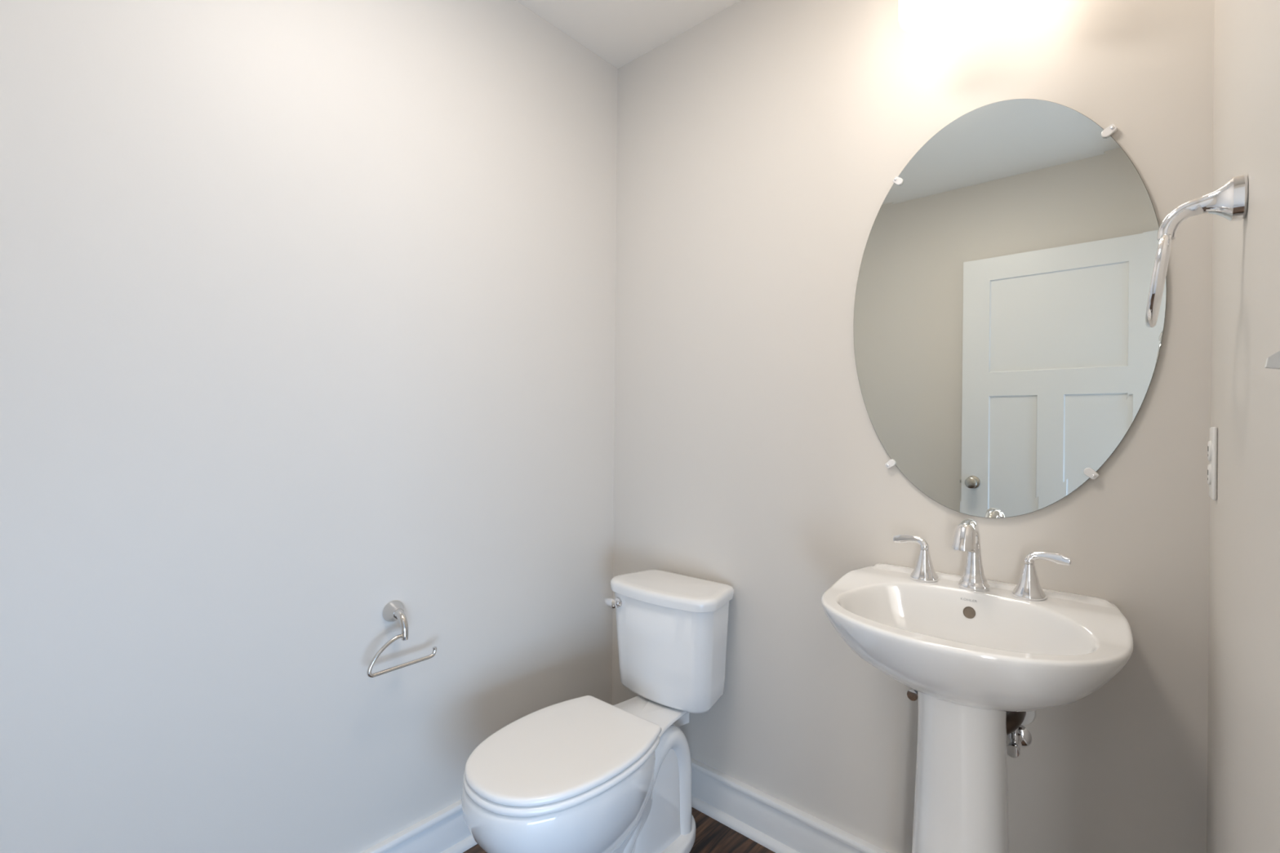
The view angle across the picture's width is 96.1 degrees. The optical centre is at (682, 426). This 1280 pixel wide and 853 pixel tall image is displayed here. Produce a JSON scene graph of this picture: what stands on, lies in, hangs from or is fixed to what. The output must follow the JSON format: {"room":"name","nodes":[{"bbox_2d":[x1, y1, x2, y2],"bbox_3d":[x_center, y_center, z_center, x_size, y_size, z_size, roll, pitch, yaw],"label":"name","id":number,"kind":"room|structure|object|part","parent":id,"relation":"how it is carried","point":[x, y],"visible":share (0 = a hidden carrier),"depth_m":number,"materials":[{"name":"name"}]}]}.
{"room":"bathroom","nodes":[
{"label":"bathroom","id":0,"kind":"room"},
{"bbox_2d":[0,0,617,852],"bbox_3d":[-0.916,-0.058,1.314,0.120,2.440,1.975,1,0,39],"label":"wall","id":1,"kind":"structure","parent":0,"point":[307,308],"depth_m":1.27,"materials":[{"name":"beige paint"}]},
{"bbox_2d":[366,600,436,677],"bbox_3d":[-0.705,0.516,1.424,0.072,0.152,0.168,1,0,39],"label":"toilet paper holder","id":2,"kind":"object","parent":1,"relation":"attached to","point":[393,611],"visible":1,"depth_m":1.41,"materials":[{"name":"silver metal"}]},
{"bbox_3d":[-0.694,0.488,1.418,0.047,0.069,0.024,1,0,39],"label":"arm","id":3,"kind":"part","parent":2,"relation":"part of","materials":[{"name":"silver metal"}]},
{"bbox_2d":[360,800,477,852],"bbox_3d":[-0.831,1.099,1.312,0.030,0.128,1.855,1,0,39],"label":"baseboard","id":4,"kind":"structure","parent":1,"relation":"attached to","point":[446,830],"depth_m":1.52,"materials":[{"name":"white paint"}]},
{"bbox_2d":[462,807,775,852],"bbox_3d":[-0.241,1.194,0.825,1.801,0.050,2.095,1,0,39],"label":"floor","id":5,"kind":"structure","parent":0,"point":[712,836],"depth_m":1.62,"materials":[{"name":"brown wood"}]},
{"bbox_2d":[461,569,734,852],"bbox_3d":[-0.203,0.817,1.491,0.400,0.708,0.771,1,0,38],"label":"toilet","id":6,"kind":"object","parent":5,"relation":"on","point":[587,774],"visible":1,"depth_m":1.45,"materials":[{"name":"white ceramic"}]},
{"bbox_3d":[-0.296,0.906,1.348,0.356,0.243,0.427,1,0,38],"label":"bowl","id":7,"kind":"part","parent":6,"relation":"part of","materials":[{"name":"white ceramic"}]},
{"bbox_3d":[-0.294,0.774,1.349,0.359,0.018,0.423,1,0,38],"label":"seat","id":8,"kind":"part","parent":6,"relation":"part of","materials":[{"name":"white plastic"}]},
{"bbox_3d":[-0.289,0.755,1.355,0.352,0.018,0.431,1,0,38],"label":"lid","id":9,"kind":"part","parent":6,"relation":"part of","materials":[{"name":"white plastic"}]},
{"bbox_3d":[-0.215,0.528,1.717,0.046,0.030,0.017,1,0,38],"label":"lever arm","id":10,"kind":"part","parent":6,"relation":"part of","materials":[{"name":"silver metal"}]},
{"bbox_3d":[-0.197,0.528,1.717,0.031,0.031,0.020,1,0,38],"label":"flush lever","id":11,"kind":"part","parent":6,"relation":"part of","materials":[{"name":"silver metal"}]},
{"bbox_2d":[613,695,689,737],"bbox_3d":[-0.119,0.832,1.581,0.298,0.076,0.341,1,0,38],"label":"toilet hinge area","id":12,"kind":"object","parent":6,"relation":"attached to","point":[668,717],"depth_m":1.60,"materials":[{"name":"white ceramic"}]},
{"bbox_3d":[-0.035,0.646,1.708,0.364,0.294,0.197,1,0,38],"label":"tank","id":13,"kind":"part","parent":6,"relation":"part of","materials":[{"name":"white ceramic"}]},
{"bbox_3d":[-0.035,0.483,1.707,0.388,0.036,0.217,1,0,38],"label":"tank lid","id":14,"kind":"part","parent":6,"relation":"part of","materials":[{"name":"white ceramic"}]},
{"bbox_2d":[821,563,1133,852],"bbox_3d":[0.535,0.756,1.122,0.540,0.840,0.412,1,0,39],"label":"pedestal sink","id":15,"kind":"object","parent":5,"relation":"on","point":[971,658],"visible":0.93,"depth_m":1.07,"materials":[{"name":"white ceramic"}]},
{"bbox_2d":[821,563,1133,711],"bbox_3d":[0.537,0.452,1.123,0.540,0.233,0.412,1,0,39],"label":"basin","id":16,"kind":"object","parent":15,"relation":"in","point":[961,650],"depth_m":1.06,"materials":[{"name":"white ceramic"}]},
{"bbox_2d":[893,518,1071,600],"bbox_3d":[0.597,0.266,1.193,0.346,0.152,0.142,1,0,39],"label":"faucet","id":17,"kind":"object","parent":15,"relation":"on","point":[966,538],"visible":1,"depth_m":1.17,"materials":[{"name":"silver metal"}]},
{"bbox_3d":[0.520,0.262,1.307,0.080,0.028,0.019,1,0,39],"label":"lever","id":18,"kind":"part","parent":17,"relation":"part of","materials":[{"name":"silver metal"}]},
{"bbox_3d":[0.543,0.309,1.288,0.060,0.066,0.060,1,0,39],"label":"handle","id":19,"kind":"part","parent":17,"relation":"part of","materials":[{"name":"silver metal"}]},
{"bbox_3d":[0.621,0.338,1.223,0.061,0.010,0.061,1,0,39],"label":"spout","id":20,"kind":"part","parent":17,"relation":"part of","materials":[{"name":"silver metal"}]},
{"bbox_3d":[0.700,0.310,1.158,0.060,0.066,0.060,1,0,39],"label":"handle","id":21,"kind":"part","parent":17,"relation":"part of","materials":[{"name":"silver metal"}]},
{"bbox_3d":[0.724,0.264,1.139,0.080,0.028,0.019,1,0,39],"label":"lever","id":22,"kind":"part","parent":17,"relation":"part of","materials":[{"name":"silver metal"}]},
{"bbox_2d":[515,0,741,68],"bbox_3d":[-0.217,-1.311,0.827,1.801,0.080,2.095,1,0,39],"label":"ceiling","id":23,"kind":"structure","parent":0,"point":[620,32],"depth_m":1.79,"materials":[{"name":"white paint"}]},
{"bbox_2d":[611,0,1214,852],"bbox_3d":[0.399,-0.045,1.588,1.801,2.440,0.120,1,0,39],"label":"wall","id":24,"kind":"structure","parent":0,"point":[762,145],"depth_m":1.49,"materials":[{"name":"beige paint"}]},
{"bbox_2d":[690,757,889,852],"bbox_3d":[0.340,1.110,1.530,1.561,0.128,0.030,1,0,39],"label":"baseboard","id":25,"kind":"structure","parent":24,"relation":"attached to","point":[775,824],"depth_m":1.62,"materials":[{"name":"white paint"}]},
{"bbox_2d":[906,688,917,701],"bbox_3d":[0.553,0.561,1.329,0.050,0.146,0.084,1,0,31],"label":"supply valve","id":26,"kind":"object","parent":24,"relation":"attached to","point":[912,694],"visible":0.2,"depth_m":1.30,"materials":[{"name":"silver metal"}]},
{"bbox_2d":[853,98,1166,518],"bbox_3d":[0.675,-0.257,1.275,0.613,0.918,0.005,1,0,39],"label":"oval mirror","id":27,"kind":"object","parent":24,"relation":"attached to","point":[1005,349],"visible":0.97,"depth_m":1.24,"materials":[{"name":"white mirror"}]},
{"bbox_2d":[884,459,895,468],"bbox_3d":[0.510,0.092,1.406,0.026,0.024,0.017,1,0,39],"label":"mirror clip","id":28,"kind":"object","parent":27,"relation":"attached to","point":[891,463],"visible":1,"depth_m":1.40,"materials":[{"name":"white plastic"}]},
{"bbox_2d":[892,176,902,185],"bbox_3d":[0.526,-0.598,1.399,0.026,0.024,0.017,1,0,39],"label":"mirror clip","id":29,"kind":"object","parent":27,"relation":"attached to","point":[897,180],"visible":1,"depth_m":1.39,"materials":[{"name":"white plastic"}]},
{"bbox_2d":[1083,467,1099,479],"bbox_3d":[0.820,0.095,1.150,0.026,0.024,0.017,1,0,39],"label":"mirror clip","id":30,"kind":"object","parent":27,"relation":"attached to","point":[1090,473],"visible":1,"depth_m":1.15,"materials":[{"name":"white plastic"}]},
{"bbox_2d":[1101,124,1117,137],"bbox_3d":[0.845,-0.584,1.135,0.026,0.023,0.017,1,0,39],"label":"mirror clip","id":31,"kind":"object","parent":27,"relation":"attached to","point":[1110,130],"visible":1,"depth_m":1.13,"materials":[{"name":"white plastic"}]},
{"bbox_2d":[1007,724,1032,758],"bbox_3d":[0.695,0.617,1.212,0.084,0.146,0.055,1,0,-42],"label":"supply valve","id":32,"kind":"object","parent":24,"relation":"attached to","point":[1021,737],"visible":0.66,"depth_m":1.19,"materials":[{"name":"silver metal"}]},
{"bbox_3d":[0.680,0.665,1.180,0.027,0.027,0.019,1,0,39],"label":"valve handle","id":33,"kind":"part","parent":32,"relation":"part of","materials":[{"name":"silver metal"}]},
{"bbox_2d":[1006,710,1035,735],"bbox_3d":[0.640,0.609,1.183,0.221,0.116,0.073,1,0,-30],"label":"drain pipe","id":34,"kind":"object","parent":24,"relation":"attached to","point":[1014,719],"visible":0.2,"depth_m":1.18,"materials":[{"name":"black plastic"}]},
{"bbox_2d":[1206,0,1279,852],"bbox_3d":[0.381,-0.046,0.245,0.120,2.440,1.975,1,0,39],"label":"wall","id":35,"kind":"structure","parent":0,"point":[1243,739],"depth_m":0.64,"materials":[{"name":"beige paint"}]},
{"bbox_2d":[1145,173,1248,327],"bbox_3d":[0.605,-0.204,0.679,0.088,0.162,0.140,1,0,39],"label":"towel ring","id":36,"kind":"object","parent":35,"relation":"attached to","point":[1229,201],"visible":1,"depth_m":0.66,"materials":[{"name":"silver metal"}]},
{"bbox_3d":[0.600,-0.250,0.683,0.053,0.048,0.024,1,0,39],"label":"arm","id":37,"kind":"part","parent":36,"relation":"part of","materials":[{"name":"silver metal"}]},
{"bbox_2d":[1207,426,1217,500],"bbox_3d":[0.878,0.060,0.952,0.010,0.119,0.072,1,0,39],"label":"wall outlet","id":38,"kind":"object","parent":35,"relation":"attached to","point":[1212,443],"visible":1,"depth_m":0.93,"materials":[{"name":"white plastic"}]},
{"bbox_2d":[1207,440,1211,461],"bbox_3d":[0.876,0.040,0.953,0.004,0.034,0.034,1,0,39],"label":"receptacle","id":39,"kind":"object","parent":38,"relation":"attached to","point":[1209,445],"depth_m":0.94,"materials":[{"name":"white plastic"}]},
{"bbox_2d":[1207,464,1211,484],"bbox_3d":[0.876,0.080,0.953,0.004,0.034,0.034,1,0,39],"label":"receptacle","id":40,"kind":"object","parent":38,"relation":"attached to","point":[1209,467],"depth_m":0.94,"materials":[{"name":"white plastic"}]},
{"bbox_2d":[1264,351,1279,369],"bbox_3d":[0.403,-0.048,0.382,0.020,0.115,0.070,1,0,39],"label":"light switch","id":41,"kind":"object","parent":35,"relation":"attached to","point":[1273,362],"visible":1,"depth_m":0.38,"materials":[{"name":"white plastic"}]}
]}

